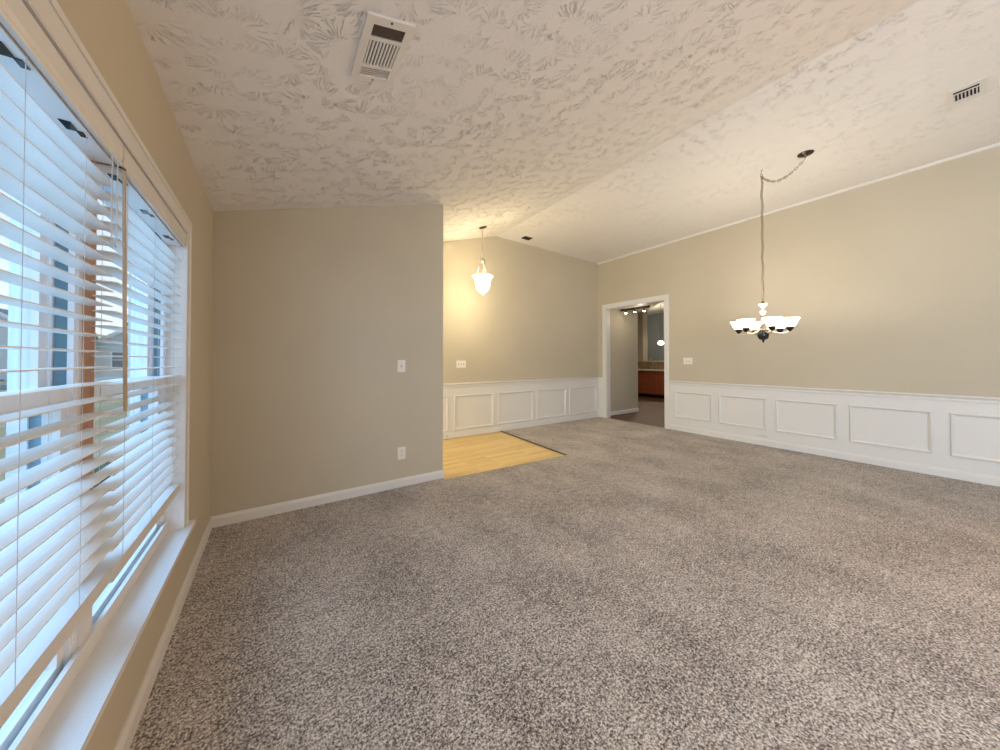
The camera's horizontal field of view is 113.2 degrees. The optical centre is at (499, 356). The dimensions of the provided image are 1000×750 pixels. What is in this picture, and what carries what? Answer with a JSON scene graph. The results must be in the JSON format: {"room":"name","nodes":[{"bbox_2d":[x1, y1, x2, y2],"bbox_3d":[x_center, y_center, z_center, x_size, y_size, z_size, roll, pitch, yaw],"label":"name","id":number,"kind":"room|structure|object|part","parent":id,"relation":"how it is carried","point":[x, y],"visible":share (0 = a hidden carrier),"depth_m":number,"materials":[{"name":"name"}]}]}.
{"room":"empty living room","nodes":[
{"label":"empty living room","id":0,"kind":"room"},
{"bbox_2d":[56,0,213,749],"bbox_3d":[-0.644,0.116,0.059,0.200,2.509,9.225,0,-1,-34],"label":"wall","id":1,"kind":"structure","parent":0,"point":[108,30],"depth_m":1.41,"materials":[{"name":"beige paint"}]},
{"bbox_2d":[0,195,82,749],"bbox_3d":[-1.039,0.117,0.568,0.150,1.570,0.830,0,-1,-34],"label":"window","id":2,"kind":"structure","parent":1,"relation":"in","point":[12,727],"depth_m":0.88,"materials":[{"name":"white plastic"}]},
{"bbox_3d":[-1.033,-0.255,0.576,0.032,0.767,0.776,0,-1,-34],"label":"sash","id":3,"kind":"part","parent":2,"relation":"part of","materials":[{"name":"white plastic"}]},
{"bbox_3d":[-1.001,0.478,0.589,0.032,0.785,0.776,0,-1,-34],"label":"sash","id":4,"kind":"part","parent":2,"relation":"part of","materials":[{"name":"white plastic"}]},
{"bbox_2d":[0,0,122,728],"bbox_3d":[-0.951,0.011,0.645,0.075,1.336,0.840,0,-1,-34],"label":"window blind","id":5,"kind":"object","parent":2,"relation":"attached to","point":[51,129],"visible":1,"depth_m":0.73,"materials":[{"name":"white paint"}]},
{"bbox_3d":[-0.944,0.025,0.619,0.055,1.219,0.001,0,-1,-34],"label":"ladder cord","id":6,"kind":"part","parent":5,"relation":"part of","materials":[{"name":"white fabric"}]},
{"bbox_3d":[-0.958,0.654,0.632,0.050,0.042,0.828,0,-1,-34],"label":"rail","id":7,"kind":"part","parent":5,"relation":"part of","materials":[{"name":"white paint"}]},
{"bbox_3d":[-1.084,0.027,0.825,0.055,1.219,0.001,0,-1,-34],"label":"ladder cord","id":8,"kind":"part","parent":5,"relation":"part of","materials":[{"name":"white fabric"}]},
{"bbox_3d":[-1.117,-0.452,0.957,0.004,0.266,0.042,0,-1,-34],"label":"pull cord","id":9,"kind":"part","parent":5,"relation":"part of","materials":[{"name":"white fabric"}]},
{"bbox_2d":[77,607,91,647],"bbox_3d":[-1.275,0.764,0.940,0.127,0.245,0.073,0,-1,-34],"label":"trim","id":10,"kind":"structure","parent":1,"relation":"attached to","point":[84,627],"depth_m":0.96,"materials":[{"name":"white paint"}]},
{"bbox_2d":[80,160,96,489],"bbox_3d":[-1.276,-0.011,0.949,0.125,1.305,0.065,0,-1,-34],"label":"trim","id":11,"kind":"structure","parent":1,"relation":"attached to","point":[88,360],"depth_m":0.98,"materials":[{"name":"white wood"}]},
{"bbox_2d":[8,0,187,749],"bbox_3d":[-1.197,0.112,1.001,0.076,1.550,1.725,0,-1,-34],"label":"window frame","id":12,"kind":"structure","parent":1,"relation":"attached to","point":[174,515],"depth_m":1.42,"materials":[{"name":"white paint"}]},
{"bbox_2d":[29,0,191,526],"bbox_3d":[-1.168,0.075,1.021,0.016,1.625,1.875,0,-1,-34],"label":"window frame","id":13,"kind":"structure","parent":1,"relation":"attached to","point":[50,12],"depth_m":0.98,"materials":[{"name":"white paint"}]},
{"bbox_2d":[31,519,195,749],"bbox_3d":[-1.183,0.898,0.989,0.117,0.022,1.925,0,-1,-34],"label":"window sill","id":14,"kind":"structure","parent":1,"relation":"attached to","point":[72,725],"depth_m":0.96,"materials":[{"name":"white paint"}]},
{"bbox_2d":[92,164,166,625],"bbox_3d":[-1.543,0.126,1.307,0.150,1.570,0.830,0,-1,-34],"label":"window","id":15,"kind":"structure","parent":1,"relation":"in","point":[110,590],"depth_m":1.60,"materials":[{"name":"white plastic"}]},
{"bbox_3d":[-1.537,-0.246,1.315,0.032,0.767,0.776,0,-1,-34],"label":"sash","id":16,"kind":"part","parent":15,"relation":"part of","materials":[{"name":"white plastic"}]},
{"bbox_3d":[-1.505,0.486,1.328,0.032,0.785,0.776,0,-1,-34],"label":"sash","id":17,"kind":"part","parent":15,"relation":"part of","materials":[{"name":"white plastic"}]},
{"bbox_2d":[91,146,185,582],"bbox_3d":[-1.424,0.025,1.344,0.080,1.348,0.880,0,-1,-34],"label":"window blind","id":18,"kind":"object","parent":15,"relation":"attached to","point":[141,471],"visible":0.93,"depth_m":1.22,"materials":[{"name":"white paint"}]},
{"bbox_3d":[-1.246,0.036,1.062,0.055,1.231,0.001,0,-1,-34],"label":"ladder cord","id":19,"kind":"part","parent":18,"relation":"part of","materials":[{"name":"white fabric"}]},
{"bbox_3d":[-1.441,0.674,1.341,0.050,0.042,0.841,0,-1,-34],"label":"rail","id":20,"kind":"part","parent":18,"relation":"part of","materials":[{"name":"white paint"}]},
{"bbox_3d":[-1.415,0.039,1.310,0.055,1.231,0.001,0,-1,-34],"label":"ladder cord","id":21,"kind":"part","parent":18,"relation":"part of","materials":[{"name":"white fabric"}]},
{"bbox_3d":[-1.595,0.042,1.575,0.055,1.231,0.001,0,-1,-34],"label":"ladder cord","id":22,"kind":"part","parent":18,"relation":"part of","materials":[{"name":"white fabric"}]},
{"bbox_2d":[114,517,211,749],"bbox_3d":[-0.073,1.220,-0.603,0.013,0.085,7.511,0,-1,-34],"label":"baseboard","id":23,"kind":"structure","parent":1,"relation":"attached to","point":[125,739],"depth_m":1.34,"materials":[{"name":"white paint"}]},
{"bbox_2d":[210,204,442,516],"bbox_3d":[-1.440,-0.169,3.100,1.905,2.993,0.120,0,-1,-34],"label":"wall partition","id":24,"kind":"structure","parent":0,"point":[316,311],"depth_m":2.94,"materials":[{"name":"beige paint"}]},
{"bbox_2d":[211,470,443,527],"bbox_3d":[-1.431,1.267,3.081,1.918,0.090,0.133,0,-1,-34],"label":"baseboard","id":25,"kind":"structure","parent":24,"relation":"attached to","point":[268,510],"depth_m":2.89,"materials":[{"name":"white paint"}]},
{"bbox_2d":[397,360,404,371],"bbox_3d":[-0.991,0.098,3.321,0.078,0.120,0.017,0,-1,-34],"label":"light switch","id":26,"kind":"object","parent":24,"relation":"attached to","point":[401,363],"visible":1,"depth_m":3.32,"materials":[{"name":"white plastic"}]},
{"bbox_2d":[398,447,405,459],"bbox_3d":[-0.989,0.974,3.316,0.078,0.120,0.008,0,-1,-34],"label":"power outlet","id":27,"kind":"object","parent":24,"relation":"attached to","point":[401,450],"visible":1,"depth_m":3.31,"materials":[{"name":"white plastic"}]},
{"bbox_2d":[443,236,597,439],"bbox_3d":[-0.419,-0.360,5.727,6.548,3.597,0.120,0,-1,-34],"label":"wall","id":28,"kind":"structure","parent":0,"point":[537,317],"depth_m":6.16,"materials":[{"name":"beige paint"}]},
{"bbox_2d":[443,396,447,431],"bbox_3d":[-1.156,0.923,5.118,0.761,0.567,0.023,0,-1,-34],"label":"panel","id":29,"kind":"object","parent":28,"relation":"attached to","point":[446,397],"visible":0.38,"depth_m":5.32,"materials":[{"name":"white paint"}]},
{"bbox_2d":[456,361,465,367],"bbox_3d":[-0.644,0.131,5.485,0.175,0.120,0.017,0,-1,-34],"label":"light switch","id":30,"kind":"object","parent":28,"relation":"attached to","point":[459,364],"visible":1,"depth_m":5.48,"materials":[{"name":"white plastic"}]},
{"bbox_2d":[454,393,493,429],"bbox_3d":[-0.431,0.929,5.612,0.765,0.567,0.023,0,-1,-34],"label":"panel","id":31,"kind":"object","parent":28,"relation":"attached to","point":[492,394],"visible":1,"depth_m":5.59,"materials":[{"name":"white paint"}]},
{"bbox_2d":[498,390,532,423],"bbox_3d":[0.301,0.935,6.111,0.814,0.567,0.023,0,-1,-34],"label":"panel","id":32,"kind":"object","parent":28,"relation":"attached to","point":[529,390],"visible":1,"depth_m":6.10,"materials":[{"name":"white paint"}]},
{"bbox_2d":[443,380,598,432],"bbox_3d":[-0.434,0.906,5.626,6.428,0.863,0.006,0,-1,-34],"label":"wainscoting","id":33,"kind":"structure","parent":28,"relation":"attached to","point":[470,410],"depth_m":6.09,"materials":[{"name":"white paint"}]},
{"bbox_2d":[443,412,598,439],"bbox_3d":[-0.431,1.288,5.617,6.428,0.100,0.016,0,-1,-34],"label":"baseboard","id":34,"kind":"structure","parent":28,"relation":"attached to","point":[591,415],"depth_m":6.08,"materials":[{"name":"white paint"}]},
{"bbox_2d":[443,377,598,387],"bbox_3d":[-0.426,0.482,5.620,6.428,0.075,0.034,0,-1,-34],"label":"trim","id":35,"kind":"structure","parent":28,"relation":"attached to","point":[494,383],"depth_m":6.08,"materials":[{"name":"white paint"}]},
{"bbox_2d":[537,388,565,418],"bbox_3d":[1.044,0.941,6.617,0.782,0.567,0.023,0,-1,-34],"label":"panel","id":36,"kind":"object","parent":28,"relation":"attached to","point":[559,388],"visible":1,"depth_m":6.60,"materials":[{"name":"white paint"}]},
{"bbox_2d":[569,386,595,414],"bbox_3d":[1.802,0.947,7.134,0.840,0.567,0.023,0,-1,-34],"label":"panel","id":37,"kind":"object","parent":28,"relation":"attached to","point":[589,386],"visible":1,"depth_m":7.09,"materials":[{"name":"white paint"}]},
{"bbox_2d":[126,0,999,262],"bbox_3d":[2.062,-1.730,1.925,6.748,1.347,9.225,0,-1,-34],"label":"ceiling","id":38,"kind":"structure","parent":0,"point":[596,131],"depth_m":2.26,"materials":[{"name":"white paint"}]},
{"bbox_2d":[350,11,415,83],"bbox_3d":[-0.526,-1.346,1.461,0.195,0.067,0.344,0,-1,-34],"label":"ceiling vent","id":39,"kind":"object","parent":38,"relation":"in","point":[384,41],"visible":1,"depth_m":1.43,"materials":[{"name":"white metal"}]},
{"bbox_2d":[363,39,398,68],"bbox_3d":[-0.531,-1.345,1.468,0.122,0.042,0.138,0,-1,-34],"label":"grille","id":40,"kind":"object","parent":39,"relation":"attached to","point":[377,53],"depth_m":1.47,"materials":[{"name":"white metal"}]},
{"bbox_2d":[472,226,492,293],"bbox_3d":[-0.263,-1.463,5.021,0.316,1.046,0.316,0,-1,-34],"label":"pendant lamp","id":41,"kind":"object","parent":38,"relation":"hanging from","point":[482,281],"visible":1,"depth_m":4.94,"materials":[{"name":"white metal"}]},
{"bbox_3d":[-0.263,-1.079,5.016,0.316,0.279,0.316,0,-1,-34],"label":"lamp shade","id":42,"kind":"part","parent":41,"relation":"part of","materials":[{"name":"white glass"}]},
{"bbox_3d":[-0.263,-1.588,5.022,0.068,0.717,0.067,0,-1,-34],"label":"stem","id":43,"kind":"part","parent":41,"relation":"part of","materials":[{"name":"silver metal"}]},
{"bbox_2d":[521,236,532,239],"bbox_3d":[0.489,-2.143,5.980,0.170,0.014,0.120,0,-1,-34],"label":"ceiling vent","id":44,"kind":"object","parent":38,"relation":"in","point":[524,237],"visible":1,"depth_m":5.98,"materials":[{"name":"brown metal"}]},
{"bbox_2d":[730,150,813,342],"bbox_3d":[3.064,-1.159,3.814,0.657,2.009,0.640,0,-1,12],"label":"chandelier","id":45,"kind":"object","parent":38,"relation":"hanging from","point":[778,323],"visible":1,"depth_m":3.77,"materials":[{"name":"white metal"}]},
{"bbox_3d":[2.888,-0.370,3.989,0.174,0.095,0.174,0,-1,-34],"label":"lamp shade","id":46,"kind":"part","parent":45,"relation":"part of","materials":[{"name":"white glass"}]},
{"bbox_3d":[2.809,-0.372,3.767,0.174,0.095,0.174,0,-1,-34],"label":"lamp shade","id":47,"kind":"part","parent":45,"relation":"part of","materials":[{"name":"white glass"}]},
{"bbox_3d":[3.119,-0.369,4.031,0.174,0.095,0.174,0,-1,-34],"label":"lamp shade","id":48,"kind":"part","parent":45,"relation":"part of","materials":[{"name":"white glass"}]},
{"bbox_3d":[3.040,-1.371,3.822,0.031,1.498,0.031,0,-1,27],"label":"drop chain","id":49,"kind":"part","parent":45,"relation":"part of","materials":[{"name":"silver metal"}]},
{"bbox_3d":[3.040,-0.385,3.810,0.116,0.192,0.116,0,-1,-34],"label":"stem","id":50,"kind":"part","parent":45,"relation":"part of","materials":[{"name":"silver metal"}]},
{"bbox_3d":[2.961,-0.374,3.588,0.174,0.095,0.174,0,-1,-34],"label":"lamp shade","id":51,"kind":"part","parent":45,"relation":"part of","materials":[{"name":"white glass"}]},
{"bbox_3d":[3.271,-0.371,3.852,0.174,0.095,0.174,0,-1,-34],"label":"lamp shade","id":52,"kind":"part","parent":45,"relation":"part of","materials":[{"name":"white glass"}]},
{"bbox_3d":[3.150,-2.036,3.680,0.027,0.147,0.388,1,-1,-36],"label":"swag chain","id":53,"kind":"part","parent":45,"relation":"part of","materials":[{"name":"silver metal"}]},
{"bbox_3d":[3.192,-0.374,3.631,0.174,0.095,0.174,0,-1,-34],"label":"lamp shade","id":54,"kind":"part","parent":45,"relation":"part of","materials":[{"name":"white glass"}]},
{"bbox_2d":[946,77,986,107],"bbox_3d":[3.848,-2.171,2.721,0.270,0.012,0.190,0,-1,-34],"label":"ceiling vent","id":55,"kind":"object","parent":38,"relation":"in","point":[977,88],"visible":1,"depth_m":2.72,"materials":[{"name":"white metal"}]},
{"bbox_2d":[953,87,977,102],"bbox_3d":[3.861,-2.168,2.735,0.111,0.008,0.116,0,-1,-34],"label":"grille","id":56,"kind":"object","parent":55,"relation":"attached to","point":[973,91],"depth_m":2.74,"materials":[{"name":"white metal"}]},
{"bbox_2d":[129,396,999,749],"bbox_3d":[4.179,1.378,6.463,15.000,0.060,14.400,0,-1,-34],"label":"floor","id":57,"kind":"structure","parent":0,"point":[638,586],"depth_m":1.68,"materials":[{"name":"carpet"}]},
{"bbox_2d":[501,431,566,454],"bbox_3d":[0.446,1.329,5.174,0.024,0.006,1.740,0,-1,-30],"label":"trim","id":58,"kind":"structure","parent":57,"relation":"on","point":[501,431],"depth_m":5.01,"materials":[{"name":"brown wood"}]},
{"bbox_2d":[638,371,642,395],"bbox_3d":[5.067,0.960,11.901,0.626,0.905,0.458,0,-1,-34],"label":"base cabinet","id":59,"kind":"object","parent":57,"relation":"on","point":[639,372],"visible":0.28,"depth_m":11.61,"materials":[{"name":"brown wood"}]},
{"bbox_3d":[4.833,0.906,11.742,0.020,0.750,0.418,0,-1,-34],"label":"door","id":60,"kind":"part","parent":59,"relation":"part of","materials":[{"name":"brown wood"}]},
{"bbox_2d":[642,371,654,397],"bbox_3d":[5.326,0.956,11.521,0.626,0.905,0.458,0,-1,-34],"label":"base cabinet","id":61,"kind":"object","parent":57,"relation":"on","point":[647,376],"visible":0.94,"depth_m":11.37,"materials":[{"name":"brown wood"}]},
{"bbox_2d":[654,371,663,397],"bbox_3d":[5.585,0.951,11.141,0.626,0.905,0.458,0,-1,-34],"label":"base cabinet","id":62,"kind":"object","parent":57,"relation":"on","point":[658,375],"visible":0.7,"depth_m":11.05,"materials":[{"name":"brown wood"}]},
{"bbox_3d":[5.844,0.947,10.761,0.626,0.905,0.458,0,-1,-34],"label":"base cabinet","id":63,"kind":"object","parent":57,"relation":"on","visible":0},
{"bbox_2d":[638,369,663,370],"bbox_3d":[4.837,0.489,12.235,0.636,0.045,5.580,0,-1,-34],"label":"countertop","id":64,"kind":"structure","parent":63,"relation":"on","point":[638,369],"depth_m":11.40,"materials":[{"name":"beige stone"}]},
{"bbox_2d":[610,309,637,413],"bbox_3d":[2.856,0.144,7.875,1.292,2.480,0.120,0,-1,-34],"label":"wall","id":65,"kind":"structure","parent":0,"point":[623,327],"depth_m":7.87,"materials":[{"name":"beige paint"}]},
{"bbox_2d":[611,408,638,415],"bbox_3d":[2.899,1.319,7.810,1.305,0.090,0.013,0,-1,-34],"label":"baseboard","id":66,"kind":"structure","parent":65,"relation":"attached to","point":[633,409],"depth_m":7.85,"materials":[{"name":"white paint"}]},
{"bbox_2d":[616,302,659,311],"bbox_3d":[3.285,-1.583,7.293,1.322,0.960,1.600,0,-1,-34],"label":"ceiling","id":67,"kind":"structure","parent":0,"point":[651,304],"depth_m":7.44,"materials":[{"name":"white paint"}]},
{"bbox_2d":[620,305,649,313],"bbox_3d":[3.043,-1.043,7.448,0.064,0.115,0.700,0,-1,-34],"label":"track light","id":68,"kind":"object","parent":67,"relation":"attached to","point":[647,306],"visible":1,"depth_m":7.42,"materials":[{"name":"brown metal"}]},
{"bbox_2d":[638,311,647,361],"bbox_3d":[4.529,-0.277,13.552,0.300,3.420,3.110,0,-1,-34],"label":"wall","id":69,"kind":"structure","parent":0,"point":[642,316],"depth_m":12.27,"materials":[{"name":"beige paint"}]},
{"bbox_2d":[647,313,663,360],"bbox_3d":[8.813,-0.273,13.090,0.100,3.440,8.700,0,-1,-34],"label":"wall","id":70,"kind":"structure","parent":0,"point":[655,322],"depth_m":15.33,"materials":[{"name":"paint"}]},
{"bbox_2d":[647,302,663,314],"bbox_3d":[5.280,-2.072,10.703,8.452,0.100,8.700,0,-1,-34],"label":"ceiling","id":71,"kind":"structure","parent":0,"point":[659,308],"depth_m":13.97,"materials":[{"name":"white paint"}]},
{"bbox_2d":[598,146,999,397],"bbox_3d":[4.834,-0.365,3.726,0.120,3.559,9.105,0,-1,-34],"label":"wall","id":72,"kind":"structure","parent":0,"point":[893,284],"depth_m":4.17,"materials":[{"name":"beige paint"}]},
{"bbox_2d":[598,380,602,412],"bbox_3d":[2.256,0.927,7.382,0.006,0.863,0.121,0,-1,-34],"label":"trim","id":73,"kind":"structure","parent":72,"relation":"attached to","point":[600,391],"depth_m":7.38,"materials":[{"name":"white paint"}]},
{"bbox_2d":[602,294,669,428],"bbox_3d":[2.765,0.102,6.757,0.156,2.498,1.502,0,-1,-34],"label":"door frame","id":74,"kind":"structure","parent":72,"relation":"in","point":[606,308],"depth_m":6.90,"materials":[{"name":"white paint"}]},
{"bbox_2d":[683,358,691,363],"bbox_3d":[3.316,0.083,5.826,0.017,0.115,0.150,0,-1,-34],"label":"light switch","id":75,"kind":"object","parent":72,"relation":"attached to","point":[685,360],"visible":1,"depth_m":5.83,"materials":[{"name":"white plastic"}]},
{"bbox_2d":[675,391,711,421],"bbox_3d":[3.357,0.866,5.744,0.023,0.466,0.609,0,-1,-34],"label":"trim panel","id":76,"kind":"object","parent":72,"relation":"attached to","point":[676,392],"visible":1,"depth_m":5.71,"materials":[{"name":"white paint"}]},
{"bbox_2d":[718,395,765,429],"bbox_3d":[3.764,0.859,5.146,0.023,0.466,0.633,0,-1,-34],"label":"trim panel","id":77,"kind":"object","parent":72,"relation":"attached to","point":[719,396],"visible":1,"depth_m":5.13,"materials":[{"name":"white paint"}]},
{"bbox_2d":[755,433,766,438],"bbox_3d":[3.908,1.193,4.942,0.008,0.063,0.150,0,-1,-34],"label":"power outlet","id":78,"kind":"object","parent":72,"relation":"attached to","point":[764,436],"visible":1,"depth_m":4.93,"materials":[{"name":"white plastic"}]},
{"bbox_2d":[597,142,999,263],"bbox_3d":[4.770,-2.140,3.704,0.034,0.034,9.105,0,-1,-34],"label":"trim","id":79,"kind":"structure","parent":72,"relation":"attached to","point":[996,144],"depth_m":4.29,"materials":[{"name":"white paint"}]},
{"bbox_2d":[776,399,837,439],"bbox_3d":[4.185,0.851,4.528,0.023,0.466,0.633,0,-1,-34],"label":"trim panel","id":80,"kind":"object","parent":72,"relation":"attached to","point":[835,437],"visible":1,"depth_m":4.49,"materials":[{"name":"white paint"}]},
{"bbox_2d":[669,381,999,404],"bbox_3d":[5.230,0.451,2.998,0.034,0.075,7.474,0,-1,-34],"label":"trim","id":81,"kind":"structure","parent":72,"relation":"attached to","point":[913,396],"depth_m":4.11,"materials":[{"name":"white paint"}]},
{"bbox_2d":[670,385,999,476],"bbox_3d":[5.241,0.875,3.001,0.006,0.863,7.474,0,-1,-34],"label":"wainscoting","id":82,"kind":"structure","parent":72,"relation":"attached to","point":[974,436],"depth_m":4.13,"materials":[{"name":"white paint"}]},
{"bbox_2d":[670,424,999,486],"bbox_3d":[5.237,1.256,2.994,0.016,0.100,7.474,0,-1,-34],"label":"baseboard","id":83,"kind":"structure","parent":72,"relation":"attached to","point":[925,469],"depth_m":4.11,"materials":[{"name":"white paint"}]},
{"bbox_2d":[849,405,932,452],"bbox_3d":[4.605,0.844,3.912,0.023,0.466,0.638,0,-1,-34],"label":"trim panel","id":84,"kind":"object","parent":72,"relation":"attached to","point":[930,429],"visible":1,"depth_m":3.85,"materials":[{"name":"white paint"}]},
{"bbox_2d":[950,413,999,462],"bbox_3d":[5.037,0.836,3.279,0.023,0.466,0.662,0,-1,-34],"label":"trim panel","id":85,"kind":"object","parent":72,"relation":"attached to","point":[952,415],"visible":1,"depth_m":3.50,"materials":[{"name":"white paint"}]},
{"label":"outside","id":86,"kind":"structure","parent":0,"visible":0},
{"bbox_2d":[0,380,126,503],"bbox_3d":[-44.913,2.011,11.724,59.800,0.200,110.000,0,-1,-34],"label":"ground","id":87,"kind":"structure","parent":86,"point":[104,406],"depth_m":9.23,"materials":[{"name":"grey concrete"}]},
{"bbox_2d":[0,308,7,380],"bbox_3d":[-45.262,-1.007,31.097,9.700,6.300,10.350,0,-1,-34],"label":"house","id":88,"kind":"structure","parent":87,"relation":"on","point":[3,312],"depth_m":28.08,"materials":[{"name":"white"}]},
{"bbox_2d":[95,327,127,379],"bbox_3d":[-34.896,-0.766,34.529,8.700,5.900,10.350,0,-1,-34],"label":"house","id":89,"kind":"structure","parent":87,"relation":"on","point":[117,349],"depth_m":29.49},
{"bbox_3d":[-34.324,0.328,29.840,1.040,1.340,0.020,0,-1,-34],"label":"pane","id":90,"kind":"part","parent":89,"relation":"part of","materials":[{"name":"grey"}]},
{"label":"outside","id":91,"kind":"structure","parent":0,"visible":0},
{"bbox_3d":[-2.439,1.756,1.342,1.300,0.060,9.000,0,-1,-34],"label":"ground","id":92,"kind":"structure","parent":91,"visible":0},
{"bbox_2d":[94,462,111,487],"bbox_3d":[-3.943,1.389,3.111,0.725,0.736,0.803,0,-1,-34],"label":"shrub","id":93,"kind":"object","parent":92,"relation":"on","point":[106,463],"visible":0.02,"depth_m":3.14,"materials":[{"name":"green plant"}]},
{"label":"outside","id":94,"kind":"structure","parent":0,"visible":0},
{"bbox_2d":[0,385,6,389],"bbox_3d":[-45.476,1.906,12.552,59.800,0.030,6.000,0,-1,-34],"label":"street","id":95,"kind":"structure","parent":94,"point":[2,387],"depth_m":21.05,"materials":[{"name":"grey asphalt"}]},
{"bbox_3d":[6.904,0.779,9.894,0.120,1.220,5.590,0,-1,-34],"label":"wall","id":96,"kind":"structure","parent":0,"visible":0},
{"bbox_2d":[638,362,663,368],"bbox_3d":[5.101,0.336,12.428,0.012,0.263,5.600,0,-1,-34],"label":"backsplash","id":97,"kind":"structure","parent":96,"relation":"attached to","point":[641,365],"depth_m":11.92,"materials":[{"name":"brown tile"}]}
]}

